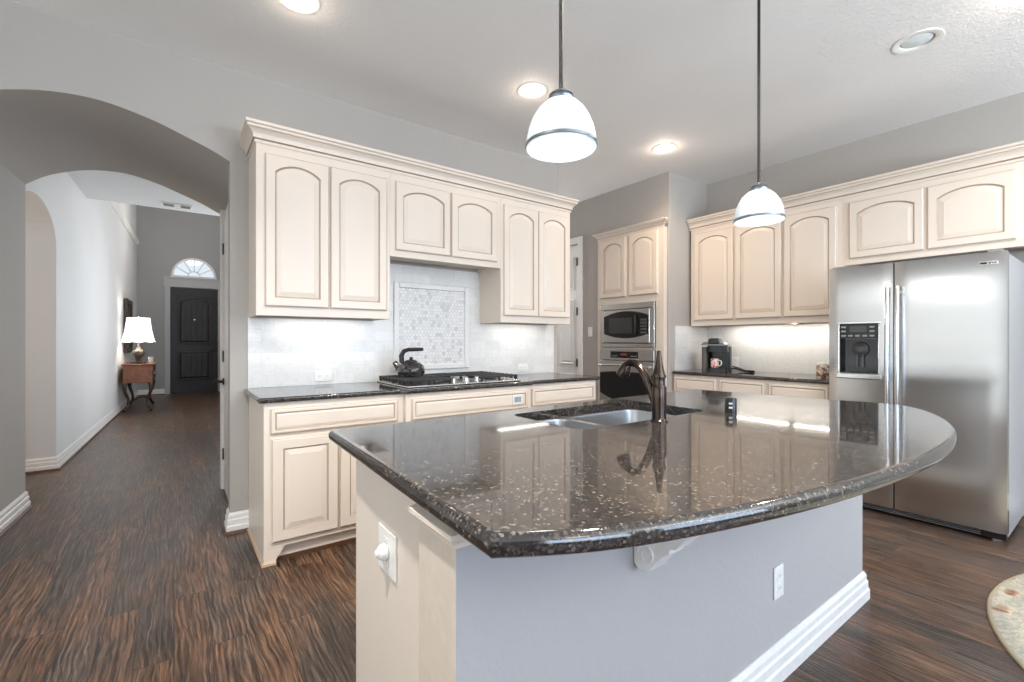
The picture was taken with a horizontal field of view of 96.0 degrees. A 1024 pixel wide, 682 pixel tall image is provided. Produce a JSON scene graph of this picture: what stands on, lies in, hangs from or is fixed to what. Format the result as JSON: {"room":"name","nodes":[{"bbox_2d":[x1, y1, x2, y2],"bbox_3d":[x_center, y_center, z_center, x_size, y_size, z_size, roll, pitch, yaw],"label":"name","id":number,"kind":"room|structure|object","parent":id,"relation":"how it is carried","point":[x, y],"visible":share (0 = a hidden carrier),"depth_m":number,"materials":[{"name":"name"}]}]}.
{"room":"kitchen","nodes":[
{"label":"kitchen","id":0,"kind":"room"},
{"bbox_2d":[25,172,136,459],"bbox_3d":[-6.145,-1.280,6.717,0.360,5.000,8.516,0,0,-34],"label":"wall","id":1,"kind":"structure","parent":0,"point":[81,258],"depth_m":4.86,"materials":[{"name":"paint"}]},
{"bbox_2d":[25,390,137,473],"bbox_3d":[-6.442,1.156,7.201,0.376,0.128,7.181,0,0,-34],"label":"baseboard","id":2,"kind":"structure","parent":1,"relation":"attached to","point":[38,465],"depth_m":4.84,"materials":[{"name":"white paint"}]},
{"bbox_2d":[109,201,139,245],"bbox_3d":[-7.166,-2.165,8.571,0.050,0.110,4.102,0,0,-34],"label":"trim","id":3,"kind":"structure","parent":1,"relation":"attached to","point":[115,206],"depth_m":8.28,"materials":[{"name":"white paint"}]},
{"bbox_2d":[124,298,132,352],"bbox_3d":[-7.274,-0.280,8.740,0.057,1.000,0.840,0,0,-34],"label":"wall picture","id":4,"kind":"object","parent":1,"relation":"attached to","point":[128,304],"visible":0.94,"depth_m":8.42,"materials":[{"name":"brown wood"}]},
{"bbox_2d":[0,99,227,511],"bbox_3d":[-3.022,-0.258,2.955,2.620,2.955,1.260,0,0,-36],"label":"wall","id":5,"kind":"structure","parent":0,"point":[39,138],"depth_m":3.09,"materials":[{"name":"beige paint"}]},
{"bbox_2d":[0,491,33,537],"bbox_3d":[-3.261,1.156,2.727,0.366,0.128,1.418,0,0,-36],"label":"baseboard","id":6,"kind":"structure","parent":5,"relation":"attached to","point":[10,515],"depth_m":3.11,"materials":[{"name":"white paint"}]},
{"bbox_2d":[214,204,227,498],"bbox_3d":[-2.150,0.070,3.458,0.098,2.300,0.980,0,0,-36],"label":"door","id":7,"kind":"structure","parent":5,"relation":"in","point":[223,381],"depth_m":3.73,"materials":[{"name":"white paint"}]},
{"bbox_2d":[137,205,219,391],"bbox_3d":[-7.769,-1.280,10.765,2.600,5.000,0.150,0,0,-36],"label":"wall","id":8,"kind":"structure","parent":0,"point":[167,237],"depth_m":10.51,"materials":[{"name":"grey paint"}]},
{"bbox_2d":[138,389,164,395],"bbox_3d":[-8.125,1.156,10.388,0.480,0.128,0.036,0,0,-36],"label":"baseboard","id":9,"kind":"structure","parent":8,"relation":"attached to","point":[155,391],"depth_m":10.41,"materials":[{"name":"white paint"}]},
{"bbox_2d":[163,276,219,393],"bbox_3d":[-7.477,-0.130,10.861,1.185,2.700,0.040,0,0,-36],"label":"trim","id":10,"kind":"structure","parent":8,"relation":"attached to","point":[169,281],"depth_m":10.58,"materials":[{"name":"white wood"}]},
{"bbox_2d":[170,287,217,393],"bbox_3d":[-7.496,-0.010,10.887,0.934,2.458,0.116,0,0,-36],"label":"door","id":11,"kind":"structure","parent":8,"relation":"in","point":[193,312],"depth_m":10.87,"materials":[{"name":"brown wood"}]},
{"bbox_2d":[171,258,216,279],"bbox_3d":[-7.513,-1.718,10.897,0.890,0.465,0.100,0,0,-36],"label":"window","id":12,"kind":"structure","parent":8,"relation":"in","point":[188,259],"depth_m":10.87,"materials":[{"name":"white paint"}]},
{"bbox_2d":[0,0,556,512],"bbox_3d":[-1.590,-0.258,3.149,4.960,2.955,0.120,0,0,-36],"label":"wall","id":13,"kind":"structure","parent":0,"point":[204,105],"depth_m":2.94,"materials":[{"name":"beige paint"}]},
{"bbox_2d":[222,508,248,535],"bbox_3d":[-1.789,1.156,2.981,0.138,0.128,0.156,0,0,-36],"label":"baseboard","id":14,"kind":"structure","parent":13,"relation":"attached to","point":[235,522],"depth_m":2.94,"materials":[{"name":"white paint"}]},
{"bbox_2d":[249,142,389,320],"bbox_3d":[-1.272,-0.666,3.091,0.823,1.028,0.350,0,0,-36],"label":"upper cabinet","id":15,"kind":"object","parent":13,"relation":"attached to","point":[319,227],"visible":1,"depth_m":2.92,"materials":[{"name":"beige wood"}]},
{"bbox_2d":[248,264,553,387],"bbox_3d":[-0.645,-0.144,3.751,2.625,0.901,0.026,0,0,-36],"label":"backsplash","id":16,"kind":"structure","parent":13,"relation":"attached to","point":[435,310],"depth_m":3.62,"materials":[{"name":"white tile"}]},
{"bbox_2d":[315,371,331,381],"bbox_3d":[-1.328,0.248,3.249,0.116,0.072,0.008,0,0,-36],"label":"power outlet","id":17,"kind":"object","parent":16,"relation":"attached to","point":[319,375],"visible":1,"depth_m":3.25,"materials":[{"name":"white plastic"}]},
{"bbox_2d":[518,364,527,371],"bbox_3d":[0.102,0.248,4.298,0.116,0.072,0.008,0,0,-36],"label":"power outlet","id":18,"kind":"object","parent":16,"relation":"attached to","point":[521,367],"visible":1,"depth_m":4.29,"materials":[{"name":"white plastic"}]},
{"bbox_2d":[390,172,499,272],"bbox_3d":[-0.563,-0.886,3.611,0.937,0.588,0.350,0,0,-36],"label":"upper cabinet","id":19,"kind":"object","parent":13,"relation":"attached to","point":[432,223],"visible":0.98,"depth_m":3.45,"materials":[{"name":"beige wood"}]},
{"bbox_2d":[238,117,578,212],"bbox_3d":[-0.570,-1.231,3.581,2.655,0.112,0.390,0,0,-36],"label":"crown molding","id":20,"kind":"structure","parent":19,"relation":"attached to","point":[253,130],"depth_m":3.16,"materials":[{"name":"beige wood"}]},
{"bbox_2d":[480,197,569,324],"bbox_3d":[0.128,-0.666,4.117,0.775,1.028,0.350,0,0,-36],"label":"upper cabinet","id":21,"kind":"object","parent":13,"relation":"attached to","point":[531,284],"visible":1,"depth_m":3.94,"materials":[{"name":"beige wood"}]},
{"bbox_2d":[0,391,1023,681],"bbox_3d":[-2.290,1.280,4.645,8.200,0.120,17.800,0,0,-36],"label":"floor","id":22,"kind":"structure","parent":0,"point":[122,567],"depth_m":2.25,"materials":[{"name":"brown wood"}]},
{"bbox_2d":[121,361,156,412],"bbox_3d":[-6.752,0.806,8.379,0.460,0.822,1.200,0,0,-36],"label":"console table","id":23,"kind":"object","parent":22,"relation":"on","point":[141,372],"visible":1,"depth_m":7.96,"materials":[{"name":"brown wood"}]},
{"bbox_2d":[121,316,154,363],"bbox_3d":[-6.592,-0.023,8.137,0.467,0.834,0.467,0,0,-14],"label":"table lamp","id":24,"kind":"object","parent":23,"relation":"on","point":[138,329],"visible":1,"depth_m":8.02,"materials":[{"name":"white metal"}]},
{"bbox_2d":[148,357,153,362],"bbox_3d":[-6.613,0.344,8.444,0.100,0.100,0.100,0,0,-36],"label":"glass jar","id":25,"kind":"object","parent":23,"relation":"on","point":[150,359],"visible":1,"depth_m":8.41,"materials":[{"name":"glass"}]},
{"bbox_2d":[247,394,403,568],"bbox_3d":[-1.198,0.779,2.959,0.812,0.882,0.630,0,0,-36],"label":"base cabinet","id":26,"kind":"object","parent":22,"relation":"on","point":[302,484],"visible":0.66,"depth_m":2.63,"materials":[{"name":"beige wood"}]},
{"bbox_2d":[404,385,529,421],"bbox_3d":[-0.453,0.779,3.484,1.010,0.882,0.666,0,0,-36],"label":"base cabinet","id":27,"kind":"object","parent":22,"relation":"on","point":[431,405],"visible":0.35,"depth_m":3.16,"materials":[{"name":"beige wood"}]},
{"bbox_2d":[244,372,599,403],"bbox_3d":[-0.467,0.321,3.467,2.623,0.030,0.674,0,0,-36],"label":"countertop","id":28,"kind":"structure","parent":27,"relation":"on","point":[344,390],"depth_m":2.97,"materials":[{"name":"stone"}]},
{"bbox_2d":[377,371,520,387],"bbox_3d":[-0.468,0.281,3.476,0.925,0.050,0.560,0,0,-36],"label":"gas cooktop","id":29,"kind":"object","parent":28,"relation":"in","point":[474,377],"visible":0.98,"depth_m":3.35,"materials":[{"name":"silver metal"}]},
{"bbox_2d":[392,347,424,376],"bbox_3d":[-0.747,0.152,3.383,0.214,0.210,0.200,0,0,-36],"label":"kettle","id":30,"kind":"object","parent":29,"relation":"on","point":[411,367],"visible":1,"depth_m":3.33,"materials":[{"name":"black metal"}]},
{"bbox_2d":[512,394,521,404],"bbox_3d":[0.041,0.435,3.428,0.090,0.074,0.009,0,0,-36],"label":"vent","id":31,"kind":"object","parent":27,"relation":"attached to","point":[516,399],"visible":1,"depth_m":3.42,"materials":[{"name":"white plastic"}]},
{"bbox_2d":[530,380,595,407],"bbox_3d":[0.249,0.779,4.020,0.755,0.882,0.630,0,0,-36],"label":"base cabinet","id":32,"kind":"object","parent":22,"relation":"on","point":[547,394],"visible":0.24,"depth_m":3.75,"materials":[{"name":"beige wood"}]},
{"bbox_2d":[356,459,869,681],"bbox_3d":[0.619,0.783,1.754,2.243,0.874,1.096,0,0,-36],"label":"kitchen island","id":33,"kind":"object","parent":22,"relation":"on","point":[702,608],"visible":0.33,"depth_m":1.26,"materials":[{"name":"grey paint"}]},
{"bbox_2d":[379,522,396,582],"bbox_3d":[-0.344,0.580,1.270,0.008,0.122,0.125,0,0,-36],"label":"power outlet","id":34,"kind":"object","parent":33,"relation":"attached to","point":[387,537],"visible":0.78,"depth_m":1.25,"materials":[{"name":"white plastic"}]},
{"bbox_2d":[374,543,388,560],"bbox_3d":[-0.359,0.578,1.257,0.031,0.044,0.045,0,0,-36],"label":"night light","id":35,"kind":"object","parent":34,"relation":"attached to","point":[382,553],"visible":1,"depth_m":1.25,"materials":[{"name":"white plastic"}]},
{"bbox_2d":[384,536,388,551],"bbox_3d":[-0.347,0.558,1.268,0.002,0.034,0.034,0,0,-36],"label":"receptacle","id":36,"kind":"object","parent":34,"relation":"attached to","point":[386,538],"depth_m":1.26,"materials":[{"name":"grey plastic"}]},
{"bbox_2d":[384,556,388,567],"bbox_3d":[-0.347,0.602,1.268,0.002,0.034,0.034,0,0,-36],"label":"receptacle","id":37,"kind":"object","parent":34,"relation":"attached to","point":[386,563],"depth_m":1.26,"materials":[{"name":"grey plastic"}]},
{"bbox_2d":[329,389,956,558],"bbox_3d":[0.701,0.326,1.768,2.428,0.040,1.357,0,0,-36],"label":"island countertop","id":38,"kind":"structure","parent":33,"relation":"on","point":[510,483],"depth_m":1.14,"materials":[{"name":"stone"}]},
{"bbox_2d":[539,409,675,428],"bbox_3d":[0.425,0.443,1.974,0.810,0.190,0.464,0,0,-36],"label":"sink","id":39,"kind":"object","parent":38,"relation":"in","point":[616,417],"visible":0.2,"depth_m":2.22,"materials":[{"name":"metal"}]},
{"bbox_2d":[616,350,667,422],"bbox_3d":[0.511,0.171,1.823,0.066,0.271,0.233,0,0,-36],"label":"faucet","id":40,"kind":"object","parent":38,"relation":"on","point":[656,389],"visible":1,"depth_m":1.75,"materials":[{"name":"brown metal"}]},
{"bbox_2d":[725,397,736,412],"bbox_3d":[0.942,0.275,1.986,0.050,0.063,0.048,0,0,-36],"label":"power outlet","id":41,"kind":"object","parent":38,"relation":"on","point":[730,402],"visible":1,"depth_m":1.97,"materials":[{"name":"black plastic"}]},
{"bbox_2d":[773,563,783,600],"bbox_3d":[0.967,0.872,1.671,0.072,0.116,0.008,0,0,-36],"label":"power outlet","id":42,"kind":"object","parent":33,"relation":"attached to","point":[778,571],"visible":1,"depth_m":1.66,"materials":[{"name":"white plastic"}]},
{"bbox_2d":[777,570,781,581],"bbox_3d":[0.969,0.850,1.668,0.034,0.034,0.002,0,0,-36],"label":"receptacle","id":43,"kind":"object","parent":42,"relation":"attached to","point":[779,572],"depth_m":1.67,"materials":[{"name":"white plastic"}]},
{"bbox_2d":[777,582,781,593],"bbox_3d":[0.969,0.894,1.668,0.034,0.034,0.002,0,0,-36],"label":"receptacle","id":44,"kind":"object","parent":42,"relation":"attached to","point":[779,584],"depth_m":1.67,"materials":[{"name":"white plastic"}]},
{"bbox_2d":[598,225,666,399],"bbox_3d":[1.546,0.020,5.264,0.700,2.400,0.908,0,0,-36],"label":"tall cabinet","id":45,"kind":"object","parent":22,"relation":"on","point":[632,267],"visible":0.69,"depth_m":4.96,"materials":[{"name":"beige wood"}]},
{"bbox_2d":[598,349,655,399],"bbox_3d":[1.476,0.455,5.236,0.687,0.721,0.747,0,0,-36],"label":"wall oven","id":46,"kind":"object","parent":45,"relation":"in","point":[612,385],"visible":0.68,"depth_m":5.10,"materials":[{"name":"grey metal"}]},
{"bbox_2d":[600,301,655,347],"bbox_3d":[1.411,-0.171,5.188,0.490,0.482,0.747,0,0,-36],"label":"microwave","id":47,"kind":"object","parent":45,"relation":"in","point":[630,324],"visible":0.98,"depth_m":5.03,"materials":[{"name":"silver metal"}]},
{"bbox_2d":[592,217,667,240],"bbox_3d":[1.281,-1.215,5.070,0.099,0.069,1.005,0,0,-36],"label":"crown molding","id":48,"kind":"structure","parent":45,"relation":"on","point":[658,222],"depth_m":5.00,"materials":[{"name":"beige wood"}]},
{"bbox_2d":[674,374,717,391],"bbox_3d":[2.040,0.779,4.718,0.630,0.882,0.482,0,0,-36],"label":"base cabinet","id":49,"kind":"object","parent":22,"relation":"on","point":[682,382],"visible":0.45,"depth_m":4.53,"materials":[{"name":"beige wood"}]},
{"bbox_2d":[672,369,828,383],"bbox_3d":[2.317,0.321,4.342,0.647,0.030,1.413,0,0,-36],"label":"countertop","id":50,"kind":"structure","parent":49,"relation":"on","point":[776,376],"depth_m":4.20,"materials":[{"name":"stone"}]},
{"bbox_2d":[701,338,731,371],"bbox_3d":[2.087,0.139,4.707,0.256,0.334,0.268,0,0,36],"label":"coffee maker","id":51,"kind":"object","parent":50,"relation":"on","point":[716,348],"visible":0.97,"depth_m":4.65,"materials":[{"name":"black plastic"}]},
{"bbox_2d":[711,358,721,367],"bbox_3d":[2.055,0.224,4.640,0.076,0.092,0.105,0,0,-36],"label":"mug","id":52,"kind":"object","parent":51,"relation":"on","point":[714,362],"visible":1,"depth_m":4.62,"materials":[{"name":"pink ceramic"}]},
{"bbox_2d":[731,366,754,372],"bbox_3d":[2.288,0.278,4.554,0.089,0.057,0.253,0,0,-27],"label":"lead","id":53,"kind":"object","parent":50,"relation":"on","point":[735,367],"visible":1,"depth_m":4.55,"materials":[{"name":"black plastic"}]},
{"bbox_2d":[816,361,828,378],"bbox_3d":[2.544,0.233,3.769,0.100,0.146,0.100,0,0,-36],"label":"jar","id":54,"kind":"object","parent":50,"relation":"on","point":[822,368],"visible":0.84,"depth_m":3.73,"materials":[{"name":"glass"}]},
{"bbox_2d":[718,377,766,394],"bbox_3d":[2.314,0.779,4.344,0.630,0.882,0.446,0,0,-36],"label":"base cabinet","id":55,"kind":"object","parent":22,"relation":"on","point":[726,384],"visible":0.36,"depth_m":4.15,"materials":[{"name":"beige wood"}]},
{"bbox_2d":[767,380,828,399],"bbox_3d":[2.588,0.779,3.970,0.630,0.882,0.482,0,0,-36],"label":"base cabinet","id":56,"kind":"object","parent":22,"relation":"on","point":[777,388],"visible":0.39,"depth_m":3.78,"materials":[{"name":"beige wood"}]},
{"bbox_2d":[829,249,1023,541],"bbox_3d":[2.947,0.333,3.319,0.800,1.775,0.928,0,0,-36],"label":"refrigerator","id":57,"kind":"object","parent":22,"relation":"on","point":[943,337],"visible":0.93,"depth_m":2.98,"materials":[{"name":"silver metal"}]},
{"bbox_2d":[986,573,1023,668],"bbox_3d":[3.041,1.213,1.213,2.500,0.014,2.500,0,0,-36],"label":"round rug","id":58,"kind":"object","parent":22,"relation":"on","point":[1005,602],"visible":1,"depth_m":2.04,"materials":[{"name":"beige fabric"}]},
{"bbox_2d":[6,0,1023,215],"bbox_3d":[0.019,-2.755,2.401,6.870,2.050,11.250,0,0,-36],"label":"ceiling","id":59,"kind":"structure","parent":0,"point":[647,74],"depth_m":2.89,"materials":[{"name":"paint"}]},
{"bbox_2d":[161,201,191,209],"bbox_3d":[-4.263,-1.721,5.864,0.320,0.018,0.180,0,0,-36],"label":"ceiling vent","id":60,"kind":"object","parent":59,"relation":"in","point":[169,204],"visible":1,"depth_m":5.83,"materials":[{"name":"white metal"}]},
{"bbox_2d":[279,0,319,13],"bbox_3d":[-1.085,-1.777,2.342,0.202,0.096,0.202,0,0,-36],"label":"recessed light","id":61,"kind":"object","parent":59,"relation":"in","point":[299,6],"visible":1,"depth_m":2.39,"materials":[{"name":"white plastic"}]},
{"bbox_2d":[518,82,546,98],"bbox_3d":[0.141,-1.777,3.191,0.202,0.096,0.202,0,0,-36],"label":"recessed light","id":62,"kind":"object","parent":59,"relation":"in","point":[531,90],"visible":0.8,"depth_m":3.20,"materials":[{"name":"white plastic"}]},
{"bbox_2d":[525,0,597,162],"bbox_3d":[0.153,-1.166,1.438,0.224,1.136,0.224,0,0,-36],"label":"pendant light","id":63,"kind":"object","parent":59,"relation":"hanging from","point":[561,130],"visible":1,"depth_m":1.40,"materials":[{"name":"white glass"}]},
{"bbox_2d":[653,143,675,152],"bbox_3d":[1.367,-1.777,4.139,0.202,0.096,0.202,0,0,-36],"label":"recessed light","id":64,"kind":"object","parent":59,"relation":"in","point":[665,147],"visible":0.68,"depth_m":4.16,"materials":[{"name":"white plastic"}]},
{"bbox_2d":[733,0,785,226],"bbox_3d":[1.191,-1.155,2.223,0.224,1.157,0.224,0,0,-36],"label":"pendant light","id":65,"kind":"object","parent":59,"relation":"hanging from","point":[761,206],"visible":1,"depth_m":2.20,"materials":[{"name":"white glass"}]},
{"bbox_2d":[891,28,944,53],"bbox_3d":[2.346,-1.777,2.669,0.232,0.096,0.232,0,0,-36],"label":"recessed light","id":66,"kind":"object","parent":59,"relation":"in","point":[922,39],"visible":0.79,"depth_m":2.67,"materials":[{"name":"white plastic"}]},
{"bbox_2d":[570,171,706,399],"bbox_3d":[1.119,-0.258,6.059,0.810,2.955,2.750,0,0,-36],"label":"wall","id":67,"kind":"structure","parent":0,"point":[676,197],"depth_m":4.98,"materials":[{"name":"beige paint"}]},
{"bbox_2d":[557,236,582,374],"bbox_3d":[0.589,-0.040,6.086,0.113,2.520,0.960,0,0,-36],"label":"door","id":68,"kind":"structure","parent":67,"relation":"in","point":[570,336],"depth_m":5.84,"materials":[{"name":"white paint"}]},
{"bbox_2d":[588,327,591,336],"bbox_3d":[0.947,-0.110,5.598,0.011,0.116,0.072,0,0,-36],"label":"light switch","id":69,"kind":"object","parent":67,"relation":"attached to","point":[589,328],"visible":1,"depth_m":5.59,"materials":[{"name":"white plastic"}]},
{"bbox_2d":[707,92,1023,515],"bbox_3d":[4.117,-0.258,2.554,0.120,2.955,6.450,0,0,-36],"label":"wall","id":70,"kind":"structure","parent":0,"point":[999,122],"depth_m":3.80,"materials":[{"name":"beige paint"}]},
{"bbox_2d":[691,221,783,326],"bbox_3d":[2.299,-0.669,4.618,0.350,1.022,0.920,0,0,-36],"label":"upper cabinet","id":71,"kind":"object","parent":70,"relation":"attached to","point":[737,272],"visible":0.78,"depth_m":4.49,"materials":[{"name":"beige wood"}]},
{"bbox_2d":[675,323,828,373],"bbox_3d":[2.349,0.074,4.364,0.590,0.464,1.440,0,0,-36],"label":"backsplash","id":72,"kind":"structure","parent":70,"relation":"attached to","point":[792,348],"depth_m":4.62,"materials":[{"name":"white tile"}]},
{"bbox_2d":[732,357,738,367],"bbox_3d":[2.345,0.225,4.843,0.008,0.116,0.072,0,0,-36],"label":"power outlet","id":73,"kind":"object","parent":72,"relation":"attached to","point":[735,360],"visible":0.88,"depth_m":4.84,"materials":[{"name":"white plastic"}]},
{"bbox_2d":[783,199,846,323],"bbox_3d":[2.708,-0.669,4.060,0.350,1.022,0.465,0,0,-36],"label":"upper cabinet","id":74,"kind":"object","parent":70,"relation":"attached to","point":[813,235],"visible":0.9,"depth_m":3.97,"materials":[{"name":"beige wood"}]},
{"bbox_2d":[687,141,1023,230],"bbox_3d":[2.746,-1.224,3.984,0.400,0.112,2.498,0,0,-36],"label":"crown molding","id":75,"kind":"structure","parent":70,"relation":"attached to","point":[1013,152],"depth_m":3.48,"materials":[{"name":"beige wood"}]},
{"bbox_2d":[844,160,1023,266],"bbox_3d":[3.153,-0.897,3.453,0.350,0.565,1.040,0,0,-36],"label":"upper cabinet","id":76,"kind":"object","parent":70,"relation":"attached to","point":[978,211],"visible":0.99,"depth_m":3.31,"materials":[{"name":"beige wood"}]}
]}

